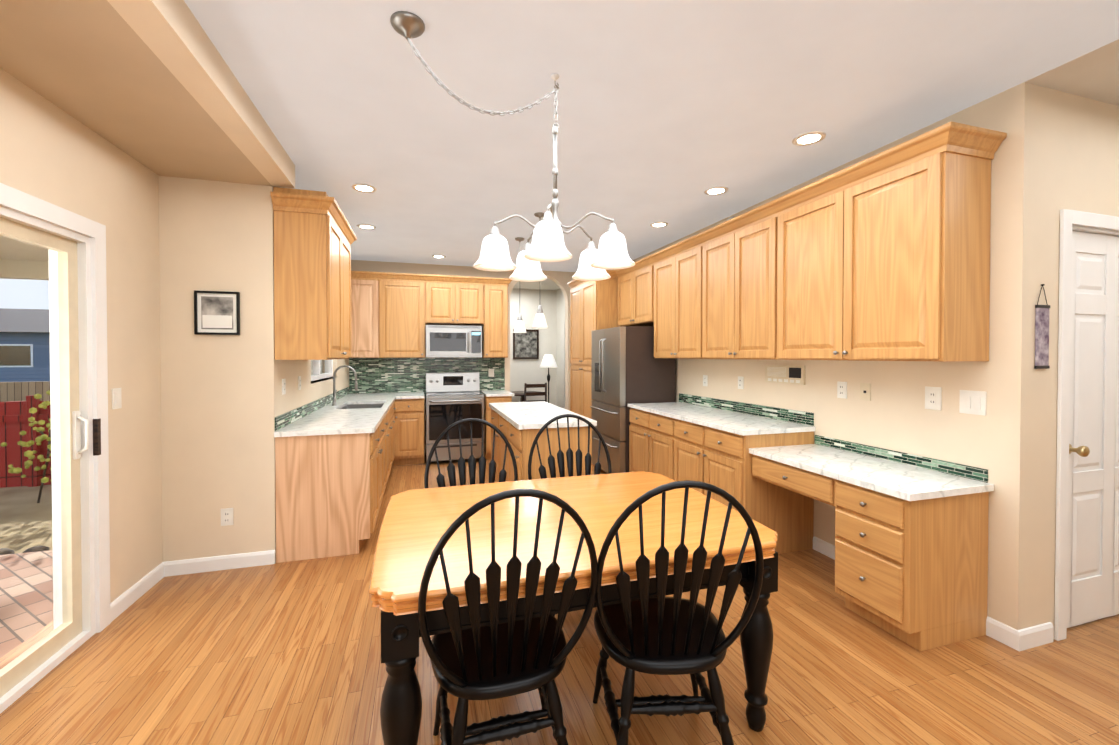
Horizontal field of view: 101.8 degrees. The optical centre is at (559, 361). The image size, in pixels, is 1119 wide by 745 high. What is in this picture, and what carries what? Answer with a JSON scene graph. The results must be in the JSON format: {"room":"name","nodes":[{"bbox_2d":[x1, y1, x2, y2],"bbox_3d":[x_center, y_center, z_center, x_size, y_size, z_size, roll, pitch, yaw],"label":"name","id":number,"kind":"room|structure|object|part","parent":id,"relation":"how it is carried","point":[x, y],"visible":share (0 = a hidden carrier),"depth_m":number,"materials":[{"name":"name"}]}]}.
{"room":"kitchen","nodes":[
{"label":"kitchen","id":0,"kind":"room"},
{"bbox_2d":[0,68,162,602],"bbox_3d":[-1.842,0.137,0.158,0.150,2.620,6.130,0,1,-17],"label":"wall","id":1,"kind":"structure","parent":0,"point":[51,153],"depth_m":2.58,"materials":[{"name":"paint"}]},
{"bbox_2d":[0,183,110,713],"bbox_3d":[-2.230,0.358,1.491,0.170,2.145,1.950,0,1,-17],"label":"sliding door frame","id":2,"kind":"structure","parent":1,"relation":"in","point":[73,244],"depth_m":2.29,"materials":[{"name":"white plastic"}]},
{"bbox_2d":[112,388,121,408],"bbox_3d":[-2.472,0.208,2.541,0.010,0.115,0.072,0,1,-17],"label":"light switch","id":3,"kind":"object","parent":1,"relation":"attached to","point":[116,392],"depth_m":2.53,"materials":[{"name":"white plastic"}]},
{"bbox_2d":[110,561,165,621],"bbox_3d":[-2.519,1.368,2.716,0.014,0.095,0.530,0,1,-17],"label":"baseboard","id":4,"kind":"structure","parent":1,"relation":"attached to","point":[125,600],"depth_m":2.70,"materials":[{"name":"white wood"}]},
{"bbox_2d":[0,0,271,185],"bbox_3d":[-1.531,-1.234,0.234,0.800,0.120,6.130,0,1,-17],"label":"ceiling","id":5,"kind":"structure","parent":0,"point":[99,67],"depth_m":1.98,"materials":[{"name":"paint"}]},
{"bbox_2d":[107,0,294,187],"bbox_3d":[-1.059,-1.254,0.297,0.140,0.160,5.980,0,1,-17],"label":"header beam","id":6,"kind":"structure","parent":0,"point":[172,35],"depth_m":1.96,"materials":[{"name":"paint"}]},
{"bbox_2d":[159,176,280,562],"bbox_3d":[-2.314,-0.050,3.126,0.650,2.920,0.170,0,1,-17],"label":"wall","id":7,"kind":"structure","parent":0,"point":[220,403],"depth_m":3.06,"materials":[{"name":"paint"}]},
{"bbox_3d":[-2.295,-0.324,3.049,0.255,0.290,0.019,0,1,-17],"label":"picture frame in the nook","id":8,"kind":"part","parent":7,"relation":"part of","materials":[{"name":"black wood"}]},
{"bbox_2d":[166,550,274,576],"bbox_3d":[-2.294,1.364,3.074,0.650,0.095,0.014,0,1,-17],"label":"baseboard","id":9,"kind":"structure","parent":7,"relation":"attached to","point":[260,558],"depth_m":3.07,"materials":[{"name":"white wood"}]},
{"bbox_2d":[221,508,233,525],"bbox_3d":[-2.256,1.057,3.084,0.072,0.115,0.010,0,1,-17],"label":"outlet","id":10,"kind":"object","parent":7,"relation":"attached to","point":[227,513],"depth_m":3.08,"materials":[{"name":"white plastic"}]},
{"bbox_2d":[279,187,348,413],"bbox_3d":[-2.551,0.000,4.788,0.150,2.780,3.450,0,1,-17],"label":"wall","id":11,"kind":"structure","parent":0,"point":[293,397],"depth_m":3.97,"materials":[{"name":"paint"}]},
{"bbox_2d":[282,379,285,394],"bbox_3d":[-2.042,0.187,3.372,0.009,0.115,0.072,0,1,-17],"label":"outlet","id":12,"kind":"object","parent":11,"relation":"attached to","point":[283,380],"depth_m":3.35,"materials":[{"name":"white plastic"}]},
{"bbox_2d":[298,376,300,389],"bbox_3d":[-2.172,0.182,3.803,0.009,0.115,0.072,0,1,-17],"label":"outlet","id":13,"kind":"object","parent":11,"relation":"attached to","point":[299,377],"depth_m":3.79,"materials":[{"name":"white plastic"}]},
{"bbox_2d":[275,358,350,430],"bbox_3d":[-2.453,0.220,4.744,0.009,0.498,3.295,0,1,-17],"label":"tile backsplash","id":14,"kind":"structure","parent":11,"relation":"attached to","point":[287,418],"depth_m":4.04,"materials":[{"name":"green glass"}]},
{"bbox_2d":[270,187,356,359],"bbox_3d":[-1.938,-0.615,3.698,0.394,1.197,1.148,0,1,-17],"label":"upper cabinet","id":15,"kind":"object","parent":11,"relation":"attached to","point":[315,237],"visible":1,"depth_m":3.22,"materials":[{"name":"brown wood"}]},
{"bbox_2d":[311,360,336,382],"bbox_3d":[-2.538,-0.354,4.793,0.120,1.112,1.300,0,1,-17],"label":"kitchen window","id":16,"kind":"structure","parent":11,"relation":"in","point":[317,375],"depth_m":4.82,"materials":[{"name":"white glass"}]},
{"bbox_2d":[351,260,575,454],"bbox_3d":[-1.061,-0.027,6.957,3.950,2.780,0.150,0,1,-17],"label":"wall","id":17,"kind":"structure","parent":0,"point":[561,279],"depth_m":6.83,"materials":[{"name":"paint"}]},
{"bbox_2d":[351,275,378,357],"bbox_3d":[-2.675,-0.583,6.201,0.420,1.071,0.350,0,1,-17],"label":"upper cabinet","id":18,"kind":"object","parent":17,"relation":"attached to","point":[364,288],"depth_m":6.05,"materials":[{"name":"brown wood"}]},
{"bbox_2d":[379,275,426,357],"bbox_3d":[-2.186,-0.585,6.347,0.600,1.071,0.350,0,1,-17],"label":"upper cabinet","id":19,"kind":"object","parent":17,"relation":"attached to","point":[393,315],"depth_m":6.18,"materials":[{"name":"brown wood"}]},
{"bbox_2d":[351,358,504,395],"bbox_3d":[-1.869,0.227,6.635,2.155,0.559,0.007,0,1,-17],"label":"tile backsplash","id":20,"kind":"structure","parent":17,"relation":"attached to","point":[387,375],"depth_m":6.55,"materials":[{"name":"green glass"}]},
{"bbox_2d":[427,279,486,357],"bbox_3d":[-1.516,-0.588,6.548,0.800,1.071,0.350,0,1,-17],"label":"upper cabinet","id":21,"kind":"object","parent":17,"relation":"attached to","point":[449,301],"depth_m":6.38,"materials":[{"name":"brown wood"}]},
{"bbox_2d":[426,325,481,356],"bbox_3d":[-1.512,-0.278,6.489,0.760,0.444,0.457,0,1,-17],"label":"microwave","id":22,"kind":"object","parent":21,"relation":"attached to","point":[451,341],"visible":1,"depth_m":6.31,"materials":[{"name":"silver metal"}]},
{"bbox_2d":[488,369,493,376],"bbox_3d":[-1.031,0.174,6.877,0.085,0.120,0.010,0,1,-17],"label":"outlet","id":23,"kind":"object","parent":17,"relation":"attached to","point":[490,371],"depth_m":6.87,"materials":[{"name":"white plastic"}]},
{"bbox_2d":[483,283,509,357],"bbox_3d":[-0.965,-0.590,6.713,0.350,1.071,0.350,0,1,-17],"label":"upper cabinet","id":24,"kind":"object","parent":17,"relation":"attached to","point":[495,295],"depth_m":6.55,"materials":[{"name":"brown wood"}]},
{"bbox_2d":[510,289,553,404],"bbox_3d":[-0.922,-0.054,9.107,3.450,2.780,0.150,0,1,-17],"label":"wall","id":25,"kind":"structure","parent":0,"point":[525,303],"depth_m":9.14,"materials":[{"name":"paint"}]},
{"bbox_2d":[513,329,538,358],"bbox_3d":[-0.671,-0.339,9.084,0.520,0.590,0.029,0,1,-17],"label":"framed picture","id":26,"kind":"object","parent":25,"relation":"attached to","point":[525,345],"visible":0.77,"depth_m":9.09,"materials":[{"name":"brown wood"}]},
{"bbox_2d":[0,455,1118,744],"bbox_3d":[0.606,1.443,3.763,7.200,0.080,11.600,0,1,-17],"label":"floor","id":27,"kind":"structure","parent":0,"point":[284,653],"depth_m":2.04,"materials":[{"name":"brown wood"}]},
{"bbox_2d":[274,409,385,562],"bbox_3d":[-1.801,0.943,3.694,0.645,0.920,0.945,0,1,-17],"label":"base cabinet","id":28,"kind":"object","parent":27,"relation":"on","point":[333,465],"depth_m":3.27,"materials":[{"name":"brown wood"}]},
{"bbox_2d":[313,405,389,484],"bbox_3d":[-1.991,0.936,4.328,0.645,0.920,0.380,0,1,-17],"label":"base cabinet","id":29,"kind":"object","parent":27,"relation":"on","point":[369,408],"depth_m":4.61,"materials":[{"name":"brown wood"}]},
{"bbox_2d":[320,397,393,471],"bbox_3d":[-2.175,0.928,4.941,0.645,0.920,0.899,0,1,-17],"label":"base cabinet","id":30,"kind":"object","parent":27,"relation":"on","point":[373,400],"depth_m":5.29,"materials":[{"name":"brown wood"}]},
{"bbox_2d":[332,365,357,405],"bbox_3d":[-2.298,0.255,4.857,0.262,0.425,0.090,0,1,-17],"label":"faucet","id":31,"kind":"object","parent":30,"relation":"on","point":[334,391],"visible":1,"depth_m":4.84,"materials":[{"name":"silver metal"}]},
{"bbox_2d":[336,397,395,457],"bbox_3d":[-2.368,0.920,5.586,0.645,0.920,0.449,0,1,-17],"label":"base cabinet","id":32,"kind":"object","parent":27,"relation":"on","point":[343,398],"depth_m":5.62,"materials":[{"name":"brown wood"}]},
{"bbox_2d":[344,393,397,396],"bbox_3d":[-2.525,0.913,6.109,0.645,0.920,0.643,0,1,-17],"label":"base cabinet","id":33,"kind":"object","parent":27,"relation":"on","point":[361,394],"depth_m":6.04,"materials":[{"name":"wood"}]},
{"bbox_2d":[393,392,423,464],"bbox_3d":[-2.061,0.912,6.250,0.392,0.920,0.646,0,1,-17],"label":"base cabinet","id":34,"kind":"object","parent":27,"relation":"on","point":[408,414],"depth_m":5.97,"materials":[{"name":"brown wood"}]},
{"bbox_2d":[426,372,483,463],"bbox_3d":[-1.474,0.770,6.376,0.766,1.200,0.720,0,1,-17],"label":"range","id":35,"kind":"object","parent":27,"relation":"on","point":[451,398],"visible":0.92,"depth_m":6.13,"materials":[{"name":"silver metal"}]},
{"bbox_2d":[424,418,517,488],"bbox_3d":[-0.463,0.884,2.515,0.546,1.074,0.546,0,1,-17],"label":"chair","id":36,"kind":"object","parent":27,"relation":"on","point":[440,478],"visible":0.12,"depth_m":2.70,"materials":[{"name":"black paint"}]},
{"bbox_2d":[481,390,513,458],"bbox_3d":[-0.910,0.907,6.595,0.396,0.920,0.646,0,1,-17],"label":"base cabinet","id":37,"kind":"object","parent":27,"relation":"on","point":[498,396],"depth_m":6.28,"materials":[{"name":"brown wood"}]},
{"bbox_2d":[418,489,597,744],"bbox_3d":[-0.193,0.896,1.546,0.546,1.074,0.546,0,1,-17],"label":"chair","id":38,"kind":"object","parent":27,"relation":"on","point":[494,659],"visible":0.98,"depth_m":1.41,"materials":[{"name":"black paint"}]},
{"bbox_2d":[510,391,538,401],"bbox_3d":[-0.685,0.968,8.590,0.840,0.750,0.840,0,1,-17],"label":"table","id":39,"kind":"object","parent":27,"relation":"on","point":[519,393],"visible":0.23,"depth_m":8.54,"materials":[{"name":"brown wood"}]},
{"bbox_2d":[524,383,546,401],"bbox_3d":[-0.468,0.859,8.039,0.420,0.982,0.458,0,1,-17],"label":"chair","id":40,"kind":"object","parent":27,"relation":"on","point":[526,385],"visible":0.27,"depth_m":7.82,"materials":[{"name":"brown wood"}]},
{"bbox_2d":[489,405,591,481],"bbox_3d":[-0.264,0.953,4.385,0.622,0.888,1.619,0,1,-17],"label":"kitchen island","id":41,"kind":"object","parent":27,"relation":"on","point":[520,440],"depth_m":3.65,"materials":[{"name":"brown wood"}]},
{"bbox_2d":[489,401,596,428],"bbox_3d":[-0.245,0.495,4.389,0.645,0.040,1.670,0,1,-17],"label":"island countertop","id":42,"kind":"structure","parent":41,"relation":"on","point":[526,415],"depth_m":4.09,"materials":[{"name":"white stone"}]},
{"bbox_2d":[540,355,556,402],"bbox_3d":[-0.206,0.607,8.625,0.340,1.470,0.340,0,1,-17],"label":"lamp","id":43,"kind":"object","parent":27,"relation":"on","point":[548,361],"visible":0.75,"depth_m":8.53,"materials":[{"name":"white fabric"}]},
{"bbox_2d":[528,414,611,616],"bbox_3d":[0.110,0.882,2.708,0.546,1.074,0.546,0,1,-13],"label":"chair","id":44,"kind":"object","parent":27,"relation":"on","point":[560,459],"visible":0.31,"depth_m":2.90,"materials":[{"name":"black paint"}]},
{"bbox_2d":[369,471,777,744],"bbox_3d":[0.011,1.044,2.017,1.510,0.760,1.105,0,1,-17],"label":"dining table","id":45,"kind":"object","parent":27,"relation":"on","point":[416,524],"visible":0.83,"depth_m":1.71,"materials":[{"name":"brown wood"}]},
{"bbox_2d":[567,270,618,429],"bbox_3d":[0.614,0.086,6.524,0.686,2.564,1.164,0,1,-17],"label":"tall cabinet","id":46,"kind":"object","parent":27,"relation":"on","point":[593,305],"visible":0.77,"depth_m":6.30,"materials":[{"name":"brown wood"}]},
{"bbox_2d":[590,326,675,473],"bbox_3d":[0.847,0.490,5.543,0.751,1.780,0.885,0,1,-17],"label":"refrigerator","id":47,"kind":"object","parent":27,"relation":"on","point":[628,367],"visible":0.69,"depth_m":5.14,"materials":[{"name":"metal"}]},
{"bbox_2d":[628,402,720,476],"bbox_3d":[1.193,0.932,4.669,0.646,0.922,0.930,0,1,-17],"label":"base cabinet","id":48,"kind":"object","parent":27,"relation":"on","point":[648,427],"depth_m":4.62,"materials":[{"name":"brown wood"}]},
{"bbox_2d":[593,480,763,744],"bbox_3d":[0.376,0.895,1.645,0.546,1.074,0.546,0,1,-3],"label":"chair","id":49,"kind":"object","parent":27,"relation":"on","point":[662,634],"visible":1,"depth_m":1.50,"materials":[{"name":"black paint"}]},
{"bbox_2d":[668,410,815,512],"bbox_3d":[1.465,0.943,3.764,0.646,0.922,0.960,0,1,-17],"label":"base cabinet","id":50,"kind":"object","parent":27,"relation":"on","point":[707,446],"depth_m":3.55,"materials":[{"name":"brown wood"}]},
{"bbox_2d":[748,442,892,553],"bbox_3d":[1.725,1.018,3.000,0.586,0.792,0.681,0,1,-17],"label":"desk","id":51,"kind":"object","parent":27,"relation":"on","point":[784,482],"depth_m":3.23,"materials":[{"name":"brown wood"}]},
{"bbox_2d":[828,462,993,651],"bbox_3d":[1.886,1.024,2.463,0.586,0.792,0.440,0,1,-17],"label":"base cabinet","id":52,"kind":"object","parent":27,"relation":"on","point":[911,555],"depth_m":2.31,"materials":[{"name":"brown wood"}]},
{"bbox_2d":[554,289,564,408],"bbox_3d":[0.279,-0.045,8.407,0.150,2.780,1.860,0,1,-17],"label":"wall","id":53,"kind":"structure","parent":0,"point":[559,300],"depth_m":9.07,"materials":[{"name":"paint"}]},
{"bbox_2d":[184,0,1118,289],"bbox_3d":[0.980,-1.427,3.787,6.450,0.101,11.500,0,1,-17],"label":"ceiling","id":54,"kind":"structure","parent":0,"point":[670,112],"depth_m":2.30,"materials":[{"name":"paint"}]},
{"bbox_2d":[351,183,376,192],"bbox_3d":[-1.549,-1.372,3.604,0.183,0.007,0.183,1,1,37],"label":"recessed light","id":55,"kind":"object","parent":54,"relation":"in","point":[366,188],"depth_m":3.60,"materials":[{"name":"white"}]},
{"bbox_2d":[357,224,375,229],"bbox_3d":[-1.987,-1.385,4.684,0.183,0.007,0.183,0,1,-23],"label":"recessed light","id":56,"kind":"object","parent":54,"relation":"in","point":[363,226],"depth_m":4.67,"materials":[{"name":"white"}]},
{"bbox_2d":[432,255,445,257],"bbox_3d":[-1.615,-1.403,6.090,0.183,0.007,0.183,1,1,37],"label":"recessed light","id":57,"kind":"object","parent":54,"relation":"in","point":[435,256],"depth_m":6.08,"materials":[{"name":"white"}]},
{"bbox_2d":[390,11,558,115],"bbox_3d":[-0.327,-1.217,1.956,0.747,0.275,0.229,0,1,-17],"label":"chain","id":58,"kind":"object","parent":54,"relation":"hanging from","point":[407,25],"visible":1,"depth_m":1.82,"materials":[{"name":"silver metal"}]},
{"bbox_2d":[513,237,526,332],"bbox_3d":[-0.451,-0.860,5.172,0.160,1.069,0.160,0,1,-17],"label":"pendant light","id":59,"kind":"object","parent":54,"relation":"hanging from","point":[519,327],"visible":0.98,"depth_m":5.14,"materials":[{"name":"white glass"}]},
{"bbox_2d":[532,212,547,328],"bbox_3d":[-0.184,-0.849,4.281,0.160,1.069,0.160,0,1,-17],"label":"pendant light","id":60,"kind":"object","parent":54,"relation":"hanging from","point":[539,321],"visible":0.98,"depth_m":4.24,"materials":[{"name":"white glass"}]},
{"bbox_2d":[473,74,634,281],"bbox_3d":[-0.043,-0.896,2.168,0.730,0.921,0.745,0,1,-17],"label":"chandelier","id":61,"kind":"object","parent":54,"relation":"hanging from","point":[548,245],"visible":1,"depth_m":2.07,"materials":[{"name":"white glass"}]},
{"bbox_2d":[650,222,667,227],"bbox_3d":[1.010,-1.384,4.611,0.183,0.007,0.183,1,1,37],"label":"recessed light","id":62,"kind":"object","parent":54,"relation":"in","point":[657,224],"depth_m":4.60,"materials":[{"name":"white"}]},
{"bbox_2d":[704,186,727,194],"bbox_3d":[1.262,-1.372,3.664,0.183,0.007,0.183,0,1,-26],"label":"recessed light","id":63,"kind":"object","parent":54,"relation":"in","point":[718,190],"depth_m":3.65,"materials":[{"name":"white"}]},
{"bbox_2d":[792,131,825,145],"bbox_3d":[1.526,-1.361,2.782,0.183,0.007,0.183,1,1,37],"label":"recessed light","id":64,"kind":"object","parent":54,"relation":"in","point":[808,138],"depth_m":2.78,"materials":[{"name":"white"}]},
{"bbox_2d":[613,82,1044,629],"bbox_3d":[1.557,-0.001,4.839,0.150,2.780,5.410,0,1,-17],"label":"wall","id":65,"kind":"structure","parent":0,"point":[1000,441],"depth_m":2.33,"materials":[{"name":"paint"}]},
{"bbox_2d":[618,261,650,326],"bbox_3d":[1.066,-0.780,5.585,0.350,0.660,0.960,0,1,-17],"label":"upper cabinet","id":66,"kind":"object","parent":65,"relation":"attached to","point":[634,286],"depth_m":5.50,"materials":[{"name":"brown wood"}]},
{"bbox_2d":[651,241,698,358],"bbox_3d":[1.342,-0.564,4.666,0.350,1.070,0.915,0,1,-17],"label":"upper cabinet","id":67,"kind":"object","parent":65,"relation":"attached to","point":[674,277],"depth_m":4.59,"materials":[{"name":"brown wood"}]},
{"bbox_2d":[703,375,707,385],"bbox_3d":[1.511,0.201,4.718,0.010,0.115,0.072,0,1,-17],"label":"outlet","id":68,"kind":"object","parent":65,"relation":"attached to","point":[705,377],"depth_m":4.70,"materials":[{"name":"white plastic"}]},
{"bbox_2d":[699,209,774,359],"bbox_3d":[1.605,-0.553,3.787,0.350,1.070,0.920,0,1,-17],"label":"upper cabinet","id":69,"kind":"object","parent":65,"relation":"attached to","point":[735,263],"depth_m":3.70,"materials":[{"name":"brown wood"}]},
{"bbox_2d":[738,376,743,388],"bbox_3d":[1.668,0.197,4.191,0.010,0.115,0.072,0,1,-17],"label":"outlet","id":70,"kind":"object","parent":65,"relation":"attached to","point":[740,379],"depth_m":4.18,"materials":[{"name":"white plastic"}]},
{"bbox_2d":[765,365,804,384],"bbox_3d":[1.814,0.106,3.675,0.025,0.145,0.410,0,1,-17],"label":"intercom","id":71,"kind":"object","parent":65,"relation":"attached to","point":[785,374],"visible":1,"depth_m":3.65,"materials":[{"name":"beige plastic"}]},
{"bbox_2d":[813,536,834,559],"bbox_3d":[1.999,1.363,3.099,0.014,0.095,0.650,0,1,-17],"label":"baseboard","id":72,"kind":"structure","parent":65,"relation":"attached to","point":[819,545],"depth_m":3.31,"materials":[{"name":"white wood"}]},
{"bbox_2d":[679,393,987,482],"bbox_3d":[1.794,0.497,3.778,0.007,0.229,2.970,0,1,-17],"label":"tile backsplash","id":73,"kind":"structure","parent":65,"relation":"attached to","point":[795,416],"depth_m":3.20,"materials":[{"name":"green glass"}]},
{"bbox_2d":[837,381,846,398],"bbox_3d":[1.973,0.200,3.176,0.010,0.115,0.072,0,1,-17],"label":"outlet","id":74,"kind":"object","parent":65,"relation":"attached to","point":[841,386],"depth_m":3.17,"materials":[{"name":"white plastic"}]},
{"bbox_2d":[860,383,870,400],"bbox_3d":[2.023,0.202,3.008,0.010,0.115,0.072,0,1,-17],"label":"outlet","id":75,"kind":"object","parent":65,"relation":"attached to","point":[865,388],"depth_m":3.01,"materials":[{"name":"white plastic"}]},
{"bbox_2d":[771,141,997,361],"bbox_3d":[1.895,-0.541,2.820,0.350,1.070,1.100,0,1,-17],"label":"upper cabinet","id":76,"kind":"object","parent":65,"relation":"attached to","point":[884,255],"depth_m":2.48,"materials":[{"name":"brown wood"}]},
{"bbox_2d":[925,386,941,409],"bbox_3d":[2.143,0.212,2.609,0.010,0.130,0.085,0,1,-17],"label":"outlet","id":77,"kind":"object","parent":65,"relation":"attached to","point":[933,395],"depth_m":2.60,"materials":[{"name":"white plastic"}]},
{"bbox_2d":[959,390,985,415],"bbox_3d":[2.199,0.219,2.421,0.010,0.125,0.120,0,1,-17],"label":"light switch","id":78,"kind":"object","parent":65,"relation":"attached to","point":[972,402],"depth_m":2.42,"materials":[{"name":"white plastic"}]},
{"bbox_2d":[1038,87,1118,626],"bbox_3d":[3.485,0.026,2.672,2.300,2.780,0.150,0,1,-17],"label":"wall","id":79,"kind":"structure","parent":0,"point":[1081,153],"depth_m":2.30,"materials":[{"name":"paint"}]},
{"bbox_2d":[1002,622,1053,651],"bbox_3d":[2.371,1.374,2.279,0.259,0.095,0.034,0,1,-17],"label":"baseboard","id":80,"kind":"structure","parent":79,"relation":"attached to","point":[1027,638],"depth_m":2.26,"materials":[{"name":"white wood"}]},
{"bbox_2d":[1034,284,1049,368],"bbox_3d":[2.398,-0.173,2.257,0.092,0.419,0.013,0,1,-17],"label":"wall hanging","id":81,"kind":"object","parent":79,"relation":"attached to","point":[1041,336],"visible":1,"depth_m":2.25,"materials":[{"name":"fabric"}]},
{"bbox_2d":[1054,209,1118,640],"bbox_3d":[3.007,0.325,2.503,1.035,2.186,0.193,0,1,-17],"label":"closet door","id":82,"kind":"structure","parent":79,"relation":"in","point":[1087,543],"depth_m":2.43,"materials":[{"name":"white wood"}]},
{"label":"outside","id":83,"kind":"structure","parent":0,"visible":0},
{"bbox_2d":[311,360,322,374],"bbox_3d":[-3.367,-0.090,7.215,0.020,3.500,8.270,0,1,-17],"label":"wall","id":84,"kind":"structure","parent":83,"point":[312,367],"depth_m":4.90,"materials":[{"name":"beige paint"}]},
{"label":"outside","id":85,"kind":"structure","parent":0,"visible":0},
{"bbox_2d":[0,484,52,553],"bbox_3d":[-37.994,1.424,18.924,58.350,0.180,82.000,0,1,-17],"label":"lawn","id":86,"kind":"structure","parent":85,"point":[23,503],"depth_m":4.41,"materials":[{"name":"beige sand"}]},
{"bbox_2d":[0,381,49,401],"bbox_3d":[-20.747,1.191,9.525,46.000,1.280,0.100,0,1,-17],"label":"fence","id":87,"kind":"object","parent":86,"relation":"on","point":[28,390],"depth_m":11.58,"materials":[{"name":"brown wood"}]},
{"bbox_2d":[0,308,49,381],"bbox_3d":[-27.335,-0.652,26.267,31.800,4.550,11.000,0,1,-17],"label":"house","id":88,"kind":"structure","parent":86,"relation":"on","point":[8,368],"depth_m":21.71,"materials":[{"name":"blue"}]},
{"bbox_2d":[0,395,51,487],"bbox_3d":[-10.331,0.971,4.286,14.950,1.090,0.110,0,1,-17],"label":"fence","id":89,"kind":"object","parent":86,"relation":"on","point":[19,418],"depth_m":5.44,"materials":[{"name":"red wood"}]},
{"bbox_2d":[1,390,51,502],"bbox_3d":[-4.823,0.923,4.592,1.542,1.184,1.741,0,1,-17],"label":"bush","id":90,"kind":"object","parent":86,"relation":"on","point":[29,453],"depth_m":4.67,"materials":[{"name":"green plant"}]},
{"bbox_2d":[0,545,53,657],"bbox_3d":[-3.853,1.540,0.791,3.350,0.117,5.665,0,1,-17],"label":"patio","id":91,"kind":"structure","parent":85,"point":[23,598],"depth_m":2.85,"materials":[{"name":"brick"}]},
{"bbox_2d":[0,235,48,279],"bbox_3d":[-3.892,0.159,1.251,3.150,2.650,7.600,0,1,-17],"label":"porch roof","id":92,"kind":"structure","parent":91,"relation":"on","point":[23,250],"depth_m":4.58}
]}

